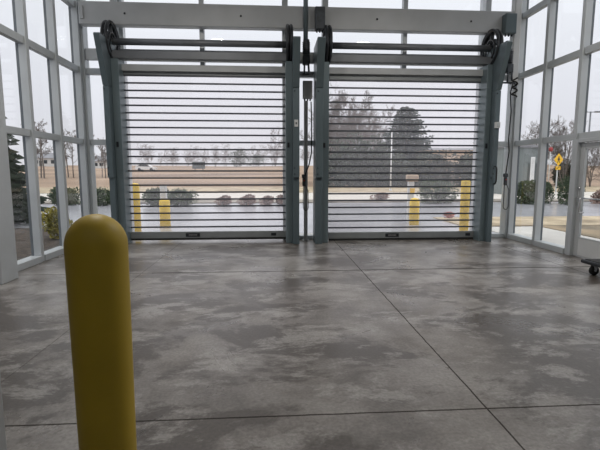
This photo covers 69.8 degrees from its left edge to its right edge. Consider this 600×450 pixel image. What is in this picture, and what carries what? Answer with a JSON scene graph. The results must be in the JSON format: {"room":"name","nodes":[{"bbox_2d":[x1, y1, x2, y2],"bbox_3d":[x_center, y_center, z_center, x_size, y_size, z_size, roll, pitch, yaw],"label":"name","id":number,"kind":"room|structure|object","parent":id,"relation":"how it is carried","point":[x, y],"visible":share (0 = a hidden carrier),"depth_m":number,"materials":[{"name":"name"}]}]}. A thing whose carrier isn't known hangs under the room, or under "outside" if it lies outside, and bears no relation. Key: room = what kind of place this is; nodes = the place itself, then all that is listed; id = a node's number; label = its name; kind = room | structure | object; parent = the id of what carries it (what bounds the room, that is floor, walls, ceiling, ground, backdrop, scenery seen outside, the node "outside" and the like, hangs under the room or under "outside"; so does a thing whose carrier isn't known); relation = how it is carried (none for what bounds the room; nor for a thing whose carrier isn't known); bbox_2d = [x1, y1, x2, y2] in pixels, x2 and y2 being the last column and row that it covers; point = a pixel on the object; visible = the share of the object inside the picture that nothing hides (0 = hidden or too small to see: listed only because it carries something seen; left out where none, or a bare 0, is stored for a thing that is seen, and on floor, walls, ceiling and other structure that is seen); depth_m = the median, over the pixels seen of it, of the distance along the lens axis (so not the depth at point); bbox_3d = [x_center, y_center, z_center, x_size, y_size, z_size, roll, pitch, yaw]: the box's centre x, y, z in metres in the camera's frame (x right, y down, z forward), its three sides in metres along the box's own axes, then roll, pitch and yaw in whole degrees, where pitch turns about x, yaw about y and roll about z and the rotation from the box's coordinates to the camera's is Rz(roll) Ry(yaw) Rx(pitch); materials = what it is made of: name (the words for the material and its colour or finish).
{"room":"auto repair garage","nodes":[
{"label":"auto repair garage","id":0,"kind":"room"},
{"bbox_2d":[0,0,90,271],"bbox_3d":[-4.379,-2.410,6.433,0.190,6.210,4.930,0,7,-4],"label":"window frame","id":1,"kind":"structure","parent":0,"point":[28,133],"depth_m":7.69,"materials":[{"name":"metal"}]},
{"bbox_2d":[78,0,515,239],"bbox_3d":[0.124,-2.765,9.350,9.560,6.200,0.340,0,7,-4],"label":"wall","id":2,"kind":"structure","parent":0,"point":[485,5],"depth_m":9.25,"materials":[{"name":"metal"}]},
{"bbox_2d":[93,20,312,243],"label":"door","id":3,"kind":"structure","parent":2,"relation":"in","point":[113,71],"depth_m":8.82,"materials":[{"name":"metal"}]},
{"bbox_2d":[85,48,482,66],"bbox_3d":[0.131,-3.553,9.158,9.100,0.230,0.070,0,7,-4],"label":"beam","id":4,"kind":"structure","parent":2,"relation":"attached to","point":[91,54],"depth_m":9.07,"materials":[{"name":"grey metal"}]},
{"bbox_2d":[78,1,513,35],"bbox_3d":[0.143,-4.259,8.885,9.100,0.440,0.220,0,7,-4],"label":"beam","id":5,"kind":"structure","parent":2,"relation":"attached to","point":[91,13],"depth_m":8.78,"materials":[{"name":"grey metal"}]},
{"bbox_2d":[315,6,324,32],"bbox_3d":[0.404,-4.160,8.734,0.200,0.480,0.176,0,7,-4],"label":"control box","id":6,"kind":"object","parent":5,"relation":"attached to","point":[319,10],"visible":1,"depth_m":8.65,"materials":[{"name":"black metal"}]},
{"bbox_2d":[501,13,516,36],"bbox_3d":[4.375,-4.172,8.994,0.240,0.440,0.176,0,7,-4],"label":"control box","id":7,"kind":"object","parent":5,"relation":"attached to","point":[509,20],"visible":0.97,"depth_m":8.91,"materials":[{"name":"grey metal"}]},
{"bbox_2d":[508,0,522,83],"bbox_3d":[4.590,-4.003,9.175,0.150,1.940,0.166,0,7,-4],"label":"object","id":8,"kind":"object","parent":5,"relation":"attached to","point":[516,4],"visible":0.51,"depth_m":9.11,"materials":[{"name":"grey metal"}]},
{"bbox_2d":[505,84,512,172],"bbox_3d":[4.491,-2.064,9.222,0.064,1.931,0.417,3,8,25],"label":"cable","id":9,"kind":"object","parent":8,"relation":"hanging from","point":[512,84],"visible":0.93,"depth_m":9.29,"materials":[{"name":"black rubber"}]},
{"bbox_2d":[313,25,514,243],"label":"door","id":10,"kind":"structure","parent":2,"relation":"in","point":[497,62],"depth_m":9.11,"materials":[{"name":"metal"}]},
{"bbox_2d":[494,122,499,127],"bbox_3d":[4.070,-2.060,8.863,0.100,0.120,0.070,0,7,-4],"label":"switch","id":11,"kind":"object","parent":10,"relation":"attached to","point":[496,124],"visible":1,"depth_m":8.84,"materials":[{"name":"plastic"}]},
{"bbox_2d":[511,77,517,96],"bbox_3d":[4.504,-2.888,9.027,0.130,0.424,0.150,0,7,-4],"label":"coiled cable","id":12,"kind":"object","parent":10,"relation":"hanging from","point":[512,87],"visible":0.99,"depth_m":9.00,"materials":[{"name":"black rubber"}]},
{"bbox_2d":[0,238,599,449],"bbox_3d":[0.543,1.171,3.371,9.760,0.150,13.120,0,7,-4],"label":"floor","id":13,"kind":"structure","parent":0,"point":[238,344],"depth_m":3.72,"materials":[{"name":"concrete"}]},
{"bbox_2d":[0,378,6,449],"bbox_3d":[-1.528,-1.804,1.555,0.280,6.200,0.280,0,7,-4],"label":"column","id":14,"kind":"structure","parent":13,"relation":"on","point":[3,446],"depth_m":2.02,"materials":[{"name":"grey paint"}]},
{"bbox_2d":[0,58,17,284],"bbox_3d":[-4.141,-2.297,5.553,0.290,6.200,0.380,0,7,-4],"label":"column","id":15,"kind":"structure","parent":13,"relation":"on","point":[8,255],"depth_m":5.83,"materials":[{"name":"metal"}]},
{"bbox_2d":[63,214,136,449],"bbox_3d":[-0.698,0.636,1.547,0.201,1.358,0.201,0,7,-4],"label":"bollard","id":16,"kind":"object","parent":13,"relation":"on","point":[96,254],"visible":1,"depth_m":1.44,"materials":[{"name":"yellow metal"}]},
{"bbox_2d":[302,101,308,240],"bbox_3d":[0.124,-1.149,9.317,0.150,3.000,0.140,0,7,-4],"label":"pole","id":17,"kind":"object","parent":13,"relation":"on","point":[305,102],"visible":0.9,"depth_m":9.27,"materials":[{"name":"grey metal"}]},
{"bbox_2d":[303,81,312,100],"bbox_3d":[0.158,-2.801,8.992,0.200,0.400,0.126,0,7,-4],"label":"control box","id":18,"kind":"object","parent":17,"relation":"attached to","point":[307,85],"visible":1,"depth_m":8.93,"materials":[{"name":"black metal"}]},
{"bbox_2d":[305,102,311,173],"bbox_3d":[0.180,-1.803,9.150,0.215,1.626,0.086,-6,9,-39],"label":"cable","id":19,"kind":"object","parent":17,"relation":"hanging from","point":[310,102],"visible":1,"depth_m":9.17,"materials":[{"name":"black rubber"}]},
{"bbox_2d":[302,174,308,210],"bbox_3d":[0.112,-0.694,9.210,0.150,0.777,0.062,0,7,-4],"label":"controller","id":20,"kind":"object","parent":19,"relation":"hanging from","point":[303,175],"visible":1,"depth_m":9.18,"materials":[{"name":"black plastic"}]},
{"bbox_2d":[581,259,599,274],"bbox_3d":[4.523,0.649,6.072,0.660,0.225,0.720,0,7,-4],"label":"wheeled dolly","id":21,"kind":"object","parent":13,"relation":"on","point":[595,263],"visible":1,"depth_m":6.27,"materials":[{"name":"black metal"}]},
{"bbox_2d":[503,173,508,209],"bbox_3d":[4.415,-0.715,9.218,0.150,0.777,0.062,0,7,-4],"label":"controller","id":22,"kind":"object","parent":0,"point":[505,175],"visible":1,"depth_m":9.20,"materials":[{"name":"black plastic"}]},
{"bbox_2d":[507,0,599,254],"bbox_3d":[4.975,-2.479,6.988,0.190,6.210,5.130,0,7,-4],"label":"window frame","id":23,"kind":"structure","parent":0,"point":[587,48],"depth_m":8.48,"materials":[{"name":"metal"}]},
{"bbox_2d":[567,137,599,258],"bbox_3d":[4.936,-0.424,7.239,0.167,2.070,0.940,0,7,-4],"label":"door","id":24,"kind":"structure","parent":23,"relation":"in","point":[579,246],"depth_m":7.55,"materials":[{"name":"metal"}]},
{"bbox_3d":[0.543,-5.156,2.591,9.760,0.200,13.120,0,7,-4],"label":"ceiling","id":25,"kind":"structure","parent":0,"visible":0},
{"bbox_2d":[303,0,307,38],"bbox_3d":[0.116,-4.780,8.697,0.094,2.040,0.096,0,7,-4],"label":"pole","id":26,"kind":"object","parent":25,"relation":"hanging from","point":[305,2],"visible":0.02,"depth_m":8.74,"materials":[{"name":"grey metal"}]},
{"label":"outside","id":27,"kind":"structure","parent":0,"visible":0},
{"bbox_2d":[14,202,599,232],"bbox_3d":[-1.006,-0.290,15.508,120.000,0.180,11.480,0,7,-4],"label":"asphalt lot","id":28,"kind":"structure","parent":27,"point":[553,209],"depth_m":14.79,"materials":[{"name":"grey asphalt"}]},
{"bbox_2d":[5,117,48,223],"bbox_3d":[-9.708,-2.439,11.816,4.826,5.200,4.808,0,7,-4],"label":"spruce tree","id":29,"kind":"object","parent":28,"relation":"on","point":[18,180],"visible":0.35,"depth_m":12.24,"materials":[{"name":"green plant"}]},
{"bbox_2d":[46,187,80,204],"bbox_3d":[-10.692,-1.342,19.847,1.719,0.996,1.205,0,7,-4],"label":"shrub","id":30,"kind":"object","parent":28,"relation":"on","point":[73,198],"visible":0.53,"depth_m":19.62,"materials":[{"name":"green plant"}]},
{"bbox_2d":[96,186,110,205],"bbox_3d":[-9.007,-1.317,19.648,1.145,0.996,1.719,3,8,23],"label":"shrub","id":31,"kind":"object","parent":28,"relation":"on","point":[102,193],"visible":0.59,"depth_m":19.35,"materials":[{"name":"green plant"}]},
{"bbox_2d":[133,183,141,231],"bbox_3d":[-4.072,-0.419,10.687,0.200,1.240,0.200,0,7,-4],"label":"bollard","id":32,"kind":"object","parent":28,"relation":"on","point":[135,188],"visible":0.53,"depth_m":10.62,"materials":[{"name":"yellow metal"}]},
{"bbox_2d":[141,187,168,204],"bbox_3d":[-6.638,-1.315,19.800,1.326,0.946,1.633,-5,8,-34],"label":"shrub","id":33,"kind":"object","parent":28,"relation":"on","point":[145,195],"visible":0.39,"depth_m":19.45,"materials":[{"name":"green plant"}]},
{"bbox_2d":[160,186,166,197],"bbox_3d":[-3.924,-0.582,12.400,0.180,1.160,0.145,0,7,-4],"label":"post","id":34,"kind":"object","parent":28,"relation":"on","point":[162,188],"visible":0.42,"depth_m":12.29,"materials":[{"name":"white paint"}]},
{"bbox_2d":[159,200,170,225],"bbox_3d":[-3.765,-0.345,11.988,0.290,0.790,0.290,0,7,-4],"label":"bollard","id":35,"kind":"object","parent":28,"relation":"on","point":[161,202],"visible":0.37,"depth_m":11.88,"materials":[{"name":"yellow metal"}]},
{"bbox_2d":[167,188,198,204],"bbox_3d":[-5.375,-1.281,19.598,1.805,0.926,1.205,-7,10,-43],"label":"shrub","id":36,"kind":"object","parent":28,"relation":"on","point":[170,195],"visible":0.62,"depth_m":19.29,"materials":[{"name":"green plant"}]},
{"bbox_2d":[214,194,231,204],"bbox_3d":[-3.592,-1.148,20.105,0.915,0.564,0.728,0,7,-4],"label":"shrub","id":37,"kind":"object","parent":28,"relation":"on","point":[225,202],"visible":0.7,"depth_m":20.00,"materials":[{"name":"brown plant"}]},
{"bbox_2d":[236,194,256,204],"bbox_3d":[-2.490,-1.164,20.073,1.006,0.620,0.801,0,7,-4],"label":"shrub","id":38,"kind":"object","parent":28,"relation":"on","point":[248,202],"visible":0.8,"depth_m":19.96,"materials":[{"name":"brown plant"}]},
{"bbox_2d":[258,195,273,204],"bbox_3d":[-1.562,-1.152,20.224,0.692,0.536,0.869,1,7,12],"label":"shrub","id":39,"kind":"object","parent":28,"relation":"on","point":[265,202],"visible":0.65,"depth_m":20.17,"materials":[{"name":"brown plant"}]},
{"bbox_2d":[276,194,282,204],"bbox_3d":[-0.798,-1.184,20.398,0.915,0.564,0.728,4,8,27],"label":"shrub","id":40,"kind":"object","parent":28,"relation":"on","point":[280,195],"visible":0.46,"depth_m":20.33,"materials":[{"name":"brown plant"}]},
{"bbox_2d":[406,175,418,222],"bbox_3d":[3.340,-0.782,12.876,0.340,1.440,0.220,0,7,-4],"label":"post","id":41,"kind":"object","parent":28,"relation":"on","point":[410,183],"visible":0.7,"depth_m":12.79,"materials":[{"name":"white metal"}]},
{"bbox_2d":[409,198,419,224],"bbox_3d":[3.310,-0.396,12.447,0.280,0.780,0.280,0,7,-4],"label":"bollard","id":42,"kind":"object","parent":28,"relation":"on","point":[412,203],"visible":0.65,"depth_m":12.34,"materials":[{"name":"yellow metal"}]},
{"bbox_2d":[416,178,458,203],"bbox_3d":[6.624,-1.615,20.723,2.159,1.339,1.290,0,7,-4],"label":"shrub","id":43,"kind":"object","parent":28,"relation":"on","point":[425,189],"visible":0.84,"depth_m":20.60,"materials":[{"name":"green plant"}]},
{"bbox_2d":[459,181,470,230],"bbox_3d":[4.112,-0.470,10.733,0.220,1.330,0.220,0,7,-4],"label":"bollard","id":44,"kind":"object","parent":28,"relation":"on","point":[463,183],"visible":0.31,"depth_m":10.65,"materials":[{"name":"yellow metal"}]},
{"bbox_2d":[517,179,549,204],"bbox_3d":[10.789,-1.559,20.515,1.094,1.272,2.186,-6,9,-39],"label":"shrub","id":45,"kind":"object","parent":28,"relation":"on","point":[523,189],"visible":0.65,"depth_m":20.34,"materials":[{"name":"green plant"}]},
{"bbox_2d":[529,181,554,203],"bbox_3d":[11.873,-1.618,21.231,1.032,1.205,1.724,0,7,0],"label":"shrub","id":46,"kind":"object","parent":28,"relation":"on","point":[549,186],"visible":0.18,"depth_m":20.73,"materials":[{"name":"green plant"}]},
{"bbox_2d":[556,174,585,204],"bbox_3d":[12.820,-1.654,20.323,2.186,1.540,1.094,-4,8,-32],"label":"shrub","id":47,"kind":"object","parent":28,"relation":"on","point":[561,189],"visible":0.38,"depth_m":20.12,"materials":[{"name":"green plant"}]},
{"bbox_2d":[589,190,599,203],"bbox_3d":[14.666,-1.339,20.846,1.092,0.846,1.372,5,9,34],"label":"shrub","id":48,"kind":"object","parent":28,"relation":"on","point":[597,193],"visible":0.82,"depth_m":20.88,"materials":[{"name":"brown plant"}]},
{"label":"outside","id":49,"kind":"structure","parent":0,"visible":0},
{"bbox_2d":[543,225,599,238],"bbox_3d":[23.403,0.980,5.495,32.600,0.310,15.600,0,7,-4],"label":"lawn","id":50,"kind":"structure","parent":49,"point":[593,231],"depth_m":11.22,"materials":[{"name":"beige plant"}]},
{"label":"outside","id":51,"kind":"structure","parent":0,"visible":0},
{"bbox_2d":[14,228,59,260],"bbox_3d":[-7.021,0.840,6.710,4.840,0.290,10.000,0,7,-4],"label":"mulch bed","id":52,"kind":"object","parent":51,"point":[22,235],"visible":0.25,"depth_m":9.28,"materials":[{"name":"brown soil"}]},
{"bbox_2d":[41,206,72,238],"bbox_3d":[-5.533,-0.055,9.832,0.674,0.784,0.779,0,7,-4],"label":"shrub","id":53,"kind":"object","parent":52,"relation":"on","point":[51,220],"visible":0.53,"depth_m":9.64,"materials":[{"name":"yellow plant"}]},
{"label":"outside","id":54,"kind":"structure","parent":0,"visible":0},
{"bbox_2d":[40,192,595,200],"bbox_3d":[8.222,-1.799,27.581,260.000,0.220,8.000,0,7,-4],"label":"road","id":55,"kind":"structure","parent":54,"point":[586,194],"depth_m":27.26,"materials":[{"name":"grey asphalt"}]},
{"bbox_2d":[494,145,548,193],"bbox_3d":[14.765,-3.833,29.981,3.100,3.230,3.100,0,7,-4],"label":"shed","id":56,"kind":"object","parent":55,"relation":"on","point":[527,151],"visible":0.33,"depth_m":28.59,"materials":[{"name":"grey"}]},
{"bbox_2d":[530,157,534,187],"bbox_3d":[14.475,-3.026,26.825,0.240,2.400,0.110,0,7,-4],"label":"marker post","id":57,"kind":"object","parent":55,"relation":"on","point":[532,167],"visible":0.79,"depth_m":26.73,"materials":[{"name":"white paint"}]},
{"bbox_2d":[554,154,562,192],"bbox_3d":[18.558,-3.751,31.032,0.860,2.810,0.122,-2,7,-17],"label":"road sign","id":58,"kind":"object","parent":55,"relation":"on","point":[558,159],"visible":1,"depth_m":30.93,"materials":[{"name":"yellow metal"}]},
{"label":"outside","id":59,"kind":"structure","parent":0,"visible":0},
{"bbox_2d":[39,186,599,192],"bbox_3d":[7.604,-2.974,36.987,260.000,0.250,11.000,0,7,-4],"label":"grass","id":60,"kind":"structure","parent":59,"point":[592,188],"depth_m":35.85,"materials":[{"name":"plant"}]},
{"bbox_2d":[328,139,359,185],"bbox_3d":[3.883,-5.939,41.309,3.686,5.149,2.843,0,7,-4],"label":"bush","id":61,"kind":"object","parent":60,"relation":"on","point":[334,155],"visible":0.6,"depth_m":40.84,"materials":[{"name":"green plant"}]},
{"bbox_2d":[342,132,376,185],"bbox_3d":[5.766,-6.309,41.590,3.686,5.921,2.843,0,7,-4],"label":"bush","id":62,"kind":"object","parent":60,"relation":"on","point":[359,148],"visible":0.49,"depth_m":41.10,"materials":[{"name":"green plant"}]},
{"bbox_2d":[362,132,393,185],"bbox_3d":[7.555,-6.183,41.496,2.843,5.664,3.686,5,9,34],"label":"bush","id":63,"kind":"object","parent":60,"relation":"on","point":[381,148],"visible":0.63,"depth_m":40.92,"materials":[{"name":"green plant"}]},
{"bbox_2d":[389,132,392,190],"bbox_3d":[7.034,-4.932,33.174,0.240,4.570,0.240,0,7,-4],"label":"flag pole","id":64,"kind":"object","parent":60,"relation":"on","point":[391,132],"visible":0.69,"depth_m":33.20,"materials":[{"name":"white metal"}]},
{"bbox_2d":[382,151,411,185],"bbox_3d":[9.283,-5.325,41.645,2.843,3.707,3.686,-2,7,-17],"label":"bush","id":65,"kind":"object","parent":60,"relation":"on","point":[395,162],"visible":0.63,"depth_m":40.87,"materials":[{"name":"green plant"}]},
{"bbox_2d":[405,154,437,185],"bbox_3d":[11.605,-5.305,41.862,3.686,3.604,2.843,3,8,21],"label":"bush","id":66,"kind":"object","parent":60,"relation":"on","point":[411,162],"visible":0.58,"depth_m":41.27,"materials":[{"name":"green plant"}]},
{"bbox_2d":[428,148,459,185],"bbox_3d":[13.979,-5.566,42.109,3.686,4.119,2.843,-4,8,-30],"label":"bush","id":67,"kind":"object","parent":60,"relation":"on","point":[439,162],"visible":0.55,"depth_m":41.59,"materials":[{"name":"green plant"}]},
{"bbox_2d":[454,149,472,185],"bbox_3d":[16.431,-5.488,42.220,2.843,3.913,3.686,1,7,8],"label":"bush","id":68,"kind":"object","parent":60,"relation":"on","point":[461,162],"visible":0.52,"depth_m":41.67,"materials":[{"name":"grey plant"}]},
{"bbox_2d":[521,115,566,173],"bbox_3d":[23.681,-7.118,42.584,4.514,6.935,4.621,0,7,-4],"label":"bare tree","id":69,"kind":"object","parent":60,"relation":"on","point":[558,122],"visible":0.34,"depth_m":41.82,"materials":[{"name":"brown plant"}]},
{"bbox_2d":[548,147,552,181],"bbox_3d":[19.172,-4.289,33.062,0.340,3.360,0.080,0,7,-4],"label":"road sign","id":70,"kind":"object","parent":60,"relation":"on","point":[550,148],"visible":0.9,"depth_m":32.94,"materials":[{"name":"red metal"}]},
{"bbox_2d":[548,119,587,185],"bbox_3d":[25.415,-7.084,42.313,4.621,6.935,4.514,3,8,23],"label":"bare tree","id":71,"kind":"object","parent":60,"relation":"on","point":[559,151],"visible":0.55,"depth_m":41.77,"materials":[{"name":"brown plant"}]},
{"bbox_2d":[585,149,588,186],"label":"street lamp","id":72,"kind":"object","parent":60,"relation":"on","point":[588,149],"depth_m":41.45,"materials":[{"name":"grey metal"}]},
{"bbox_2d":[587,148,599,186],"bbox_3d":[28.429,-5.989,42.609,3.050,4.577,2.980,-5,8,-34],"label":"bare tree","id":73,"kind":"object","parent":60,"relation":"on","point":[590,162],"visible":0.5,"depth_m":42.29,"materials":[{"name":"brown plant"}]},
{"bbox_2d":[588,111,599,131],"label":"street lamp","id":74,"kind":"object","parent":60,"relation":"on","point":[590,111],"depth_m":40.94,"materials":[{"name":"grey metal"}]},
{"bbox_2d":[588,141,599,176],"bbox_3d":[30.157,-6.147,42.269,3.250,4.993,3.327,0,7,-1],"label":"bare tree","id":75,"kind":"object","parent":60,"relation":"on","point":[596,174],"visible":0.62,"depth_m":42.53,"materials":[{"name":"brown plant"}]},
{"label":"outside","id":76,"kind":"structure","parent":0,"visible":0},
{"bbox_2d":[492,227,599,245],"bbox_3d":[6.276,1.136,4.288,1.740,0.295,15.400,0,7,-4],"label":"sidewalk","id":77,"kind":"structure","parent":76,"point":[549,235],"depth_m":10.43,"materials":[{"name":"concrete"}]},
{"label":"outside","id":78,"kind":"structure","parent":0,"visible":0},
{"bbox_2d":[22,156,599,187],"bbox_3d":[-14.442,-29.266,219.599,640.000,7.240,360.000,0,7,-4],"label":"field","id":79,"kind":"structure","parent":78,"point":[48,181],"depth_m":63.26,"materials":[{"name":"beige plant"}]},
{"bbox_2d":[34,119,50,177],"bbox_3d":[-34.889,-10.143,57.413,2.736,8.114,2.518,-3,8,-23],"label":"bare tree","id":80,"kind":"object","parent":79,"relation":"on","point":[45,140],"visible":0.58,"depth_m":57.26,"materials":[{"name":"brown plant"}]},
{"bbox_2d":[36,122,52,177],"bbox_3d":[-35.700,-10.313,59.539,2.841,7.787,2.276,6,9,40],"label":"bare tree","id":81,"kind":"object","parent":79,"relation":"on","point":[46,122],"visible":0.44,"depth_m":59.28,"materials":[{"name":"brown plant"}]},
{"bbox_2d":[37,153,67,165],"bbox_3d":[-71.194,-18.471,122.289,7.600,4.000,6.800,0,7,-4],"label":"house","id":82,"kind":"structure","parent":79,"relation":"on","point":[48,159],"depth_m":119.48,"materials":[{"name":"grey paint"}]},
{"bbox_2d":[63,130,68,176],"bbox_3d":[-33.070,-10.069,59.748,2.222,7.160,2.414,-1,7,-8],"label":"bare tree","id":83,"kind":"object","parent":79,"relation":"on","point":[63,130],"visible":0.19,"depth_m":60.20,"materials":[{"name":"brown plant"}]},
{"bbox_2d":[64,128,76,177],"bbox_3d":[-30.591,-9.542,57.875,2.253,6.682,2.074,1,7,7],"label":"bare tree","id":84,"kind":"object","parent":79,"relation":"on","point":[71,135],"visible":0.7,"depth_m":58.00,"materials":[{"name":"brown plant"}]},
{"bbox_2d":[95,156,106,167],"bbox_3d":[-50.727,-15.717,108.323,5.600,3.300,5.800,0,7,-4],"label":"house","id":85,"kind":"structure","parent":79,"relation":"on","point":[97,164],"depth_m":106.04,"materials":[{"name":"grey paint"}]},
{"bbox_2d":[95,138,106,177],"bbox_3d":[-26.648,-8.968,57.821,1.626,5.562,2.030,7,10,43],"label":"bare tree","id":86,"kind":"object","parent":79,"relation":"on","point":[97,138],"visible":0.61,"depth_m":57.80,"materials":[{"name":"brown plant"}]},
{"bbox_2d":[97,145,106,177],"bbox_3d":[-27.618,-8.998,60.034,1.798,4.927,1.440,4,8,28],"label":"bare tree","id":87,"kind":"object","parent":79,"relation":"on","point":[101,145],"visible":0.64,"depth_m":59.88,"materials":[{"name":"grey plant"}]},
{"bbox_2d":[135,144,149,160],"bbox_3d":[-62.371,-27.799,169.954,6.707,9.759,5.586,-4,8,-31],"label":"bare tree","id":88,"kind":"object","parent":79,"relation":"on","point":[141,154],"visible":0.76,"depth_m":169.94,"materials":[{"name":"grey plant"}]},
{"bbox_2d":[135,165,157,169],"bbox_3d":[-31.933,-11.935,89.375,4.200,1.392,1.800,0,7,-4],"label":"car","id":89,"kind":"object","parent":79,"relation":"on","point":[138,167],"visible":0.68,"depth_m":88.53,"materials":[{"name":"white paint"}]},
{"bbox_2d":[143,146,152,162],"bbox_3d":[-55.072,-24.951,155.285,5.665,8.243,4.718,6,9,38],"label":"bare tree","id":90,"kind":"object","parent":79,"relation":"on","point":[148,158],"visible":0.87,"depth_m":154.94,"materials":[{"name":"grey plant"}]},
{"bbox_2d":[143,145,156,162],"bbox_3d":[-64.399,-29.672,183.771,6.645,9.669,5.534,0,7,-4],"label":"bare tree","id":91,"kind":"object","parent":79,"relation":"on","point":[145,145],"visible":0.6,"depth_m":183.50,"materials":[{"name":"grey plant"}]},
{"bbox_2d":[166,150,175,162],"bbox_3d":[-47.157,-24.771,158.692,4.039,7.057,4.849,-6,9,-38],"label":"bare tree","id":92,"kind":"object","parent":79,"relation":"on","point":[171,158],"visible":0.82,"depth_m":158.09,"materials":[{"name":"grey plant"}]},
{"bbox_2d":[181,150,190,166],"bbox_3d":[-44.359,-26.628,169.835,5.326,7.750,4.436,1,7,7],"label":"bare tree","id":93,"kind":"object","parent":79,"relation":"on","point":[183,150],"visible":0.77,"depth_m":169.84,"materials":[{"name":"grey plant"}]},
{"bbox_2d":[189,150,197,161],"bbox_3d":[-38.856,-24.192,156.189,4.541,6.608,3.782,-1,7,-9],"label":"bare tree","id":94,"kind":"object","parent":79,"relation":"on","point":[195,150],"visible":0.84,"depth_m":156.21,"materials":[{"name":"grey plant"}]},
{"bbox_2d":[190,145,199,160],"bbox_3d":[-45.220,-29.667,184.664,6.728,9.791,5.604,-6,9,-42],"label":"bare tree","id":95,"kind":"object","parent":79,"relation":"on","point":[197,159],"visible":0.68,"depth_m":184.83,"materials":[{"name":"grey plant"}]},
{"bbox_2d":[192,162,204,169],"bbox_3d":[-20.728,-11.981,88.106,2.600,1.985,0.340,0,7,-4],"label":"notice board","id":96,"kind":"object","parent":79,"relation":"on","point":[195,167],"visible":0.74,"depth_m":87.93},
{"bbox_2d":[197,147,205,161],"bbox_3d":[-38.454,-26.900,170.170,5.639,8.206,4.697,6,9,39],"label":"bare tree","id":97,"kind":"object","parent":79,"relation":"on","point":[199,153],"visible":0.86,"depth_m":169.82,"materials":[{"name":"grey plant"}]},
{"bbox_2d":[208,145,220,165],"bbox_3d":[-31.349,-25.520,158.374,4.940,8.630,5.931,5,9,35],"label":"bare tree","id":98,"kind":"object","parent":79,"relation":"on","point":[216,146],"visible":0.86,"depth_m":158.33,"materials":[{"name":"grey plant"}]},
{"bbox_2d":[221,143,232,166],"bbox_3d":[-29.984,-28.426,173.975,5.806,10.145,6.972,7,10,44],"label":"bare tree","id":99,"kind":"object","parent":79,"relation":"on","point":[225,152],"visible":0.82,"depth_m":173.97,"materials":[{"name":"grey plant"}]},
{"bbox_2d":[228,150,247,166],"bbox_3d":[-21.051,-23.008,147.388,7.078,6.655,5.436,0,7,-4],"label":"bare tree","id":100,"kind":"object","parent":79,"relation":"on","point":[236,151],"visible":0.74,"depth_m":146.61,"materials":[{"name":"grey plant"}]},
{"bbox_2d":[247,153,264,166],"bbox_3d":[-15.581,-23.236,152.912,5.436,5.324,9.202,4,8,29],"label":"bare tree","id":101,"kind":"object","parent":79,"relation":"on","point":[253,159],"visible":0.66,"depth_m":152.45,"materials":[{"name":"grey plant"}]},
{"bbox_2d":[259,144,268,165],"bbox_3d":[-14.294,-28.357,174.561,6.466,9.408,5.385,1,7,5],"label":"bare tree","id":102,"kind":"object","parent":79,"relation":"on","point":[267,144],"visible":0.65,"depth_m":174.35,"materials":[{"name":"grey plant"}]},
{"bbox_2d":[265,127,281,166],"bbox_3d":[-6.536,-21.479,118.007,6.364,11.120,7.642,-4,8,-28],"label":"bare tree","id":103,"kind":"object","parent":79,"relation":"on","point":[271,138],"visible":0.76,"depth_m":118.02,"materials":[{"name":"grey plant"}]},
{"bbox_2d":[300,85,370,177],"bbox_3d":[3.807,-10.053,48.469,7.600,10.777,8.510,-6,9,-42],"label":"bare tree","id":104,"kind":"object","parent":79,"relation":"on","point":[335,105],"visible":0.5,"depth_m":47.00,"materials":[{"name":"grey plant"}]},
{"bbox_2d":[335,90,379,150],"bbox_3d":[6.795,-12.014,57.030,7.630,11.789,8.156,2,7,17],"label":"bare tree","id":105,"kind":"object","parent":79,"relation":"on","point":[349,112],"visible":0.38,"depth_m":56.36,"materials":[{"name":"grey plant"}]},
{"bbox_2d":[355,104,394,149],"bbox_3d":[11.915,-13.939,68.838,8.156,11.789,7.630,-1,7,-7],"label":"bare tree","id":106,"kind":"object","parent":79,"relation":"on","point":[384,114],"visible":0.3,"depth_m":68.41,"materials":[{"name":"grey plant"}]},
{"bbox_2d":[379,106,440,183],"bbox_3d":[11.630,-8.541,46.699,8.737,8.282,8.743,0,7,3],"label":"spruce tree","id":107,"kind":"object","parent":79,"relation":"on","point":[399,113],"visible":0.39,"depth_m":45.49,"materials":[{"name":"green plant"}]},
{"bbox_2d":[417,148,472,155],"bbox_3d":[44.712,-20.303,119.580,24.600,2.300,8.800,0,7,-4],"label":"house","id":108,"kind":"structure","parent":79,"relation":"on","point":[433,149],"depth_m":115.52,"materials":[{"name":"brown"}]},
{"bbox_2d":[550,157,570,184],"bbox_3d":[28.192,-5.582,45.516,2.843,3.192,4.583,5,9,37],"label":"bush","id":109,"kind":"object","parent":79,"relation":"on","point":[569,168],"visible":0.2,"depth_m":44.95,"materials":[{"name":"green plant"}]},
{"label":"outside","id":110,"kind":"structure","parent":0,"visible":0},
{"bbox_2d":[433,216,599,226],"bbox_3d":[21.797,-0.244,14.276,34.650,0.030,2.300,0,7,-4],"label":"sidewalk","id":111,"kind":"structure","parent":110,"point":[527,220],"depth_m":13.30,"materials":[{"name":"beige concrete"}]},
{"bbox_2d":[443,211,455,217],"bbox_3d":[4.846,-0.328,14.018,0.375,0.271,0.374,5,9,36],"label":"shrub","id":112,"kind":"object","parent":111,"relation":"on","point":[446,215],"visible":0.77,"depth_m":13.99,"materials":[{"name":"red plant"}]},
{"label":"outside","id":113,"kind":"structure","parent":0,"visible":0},
{"bbox_2d":[43,199,592,203],"bbox_3d":[-1.438,-1.126,22.081,180.000,0.230,1.800,0,7,-4],"label":"grass verge","id":114,"kind":"structure","parent":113,"point":[494,200],"depth_m":21.57,"materials":[{"name":"beige plant"}]},
{"bbox_2d":[370,192,389,199],"bbox_3d":[4.243,-1.521,22.884,1.190,0.507,0.728,-4,8,-26],"label":"shrub","id":115,"kind":"object","parent":114,"relation":"on","point":[378,196],"visible":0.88,"depth_m":22.83,"materials":[{"name":"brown plant"}]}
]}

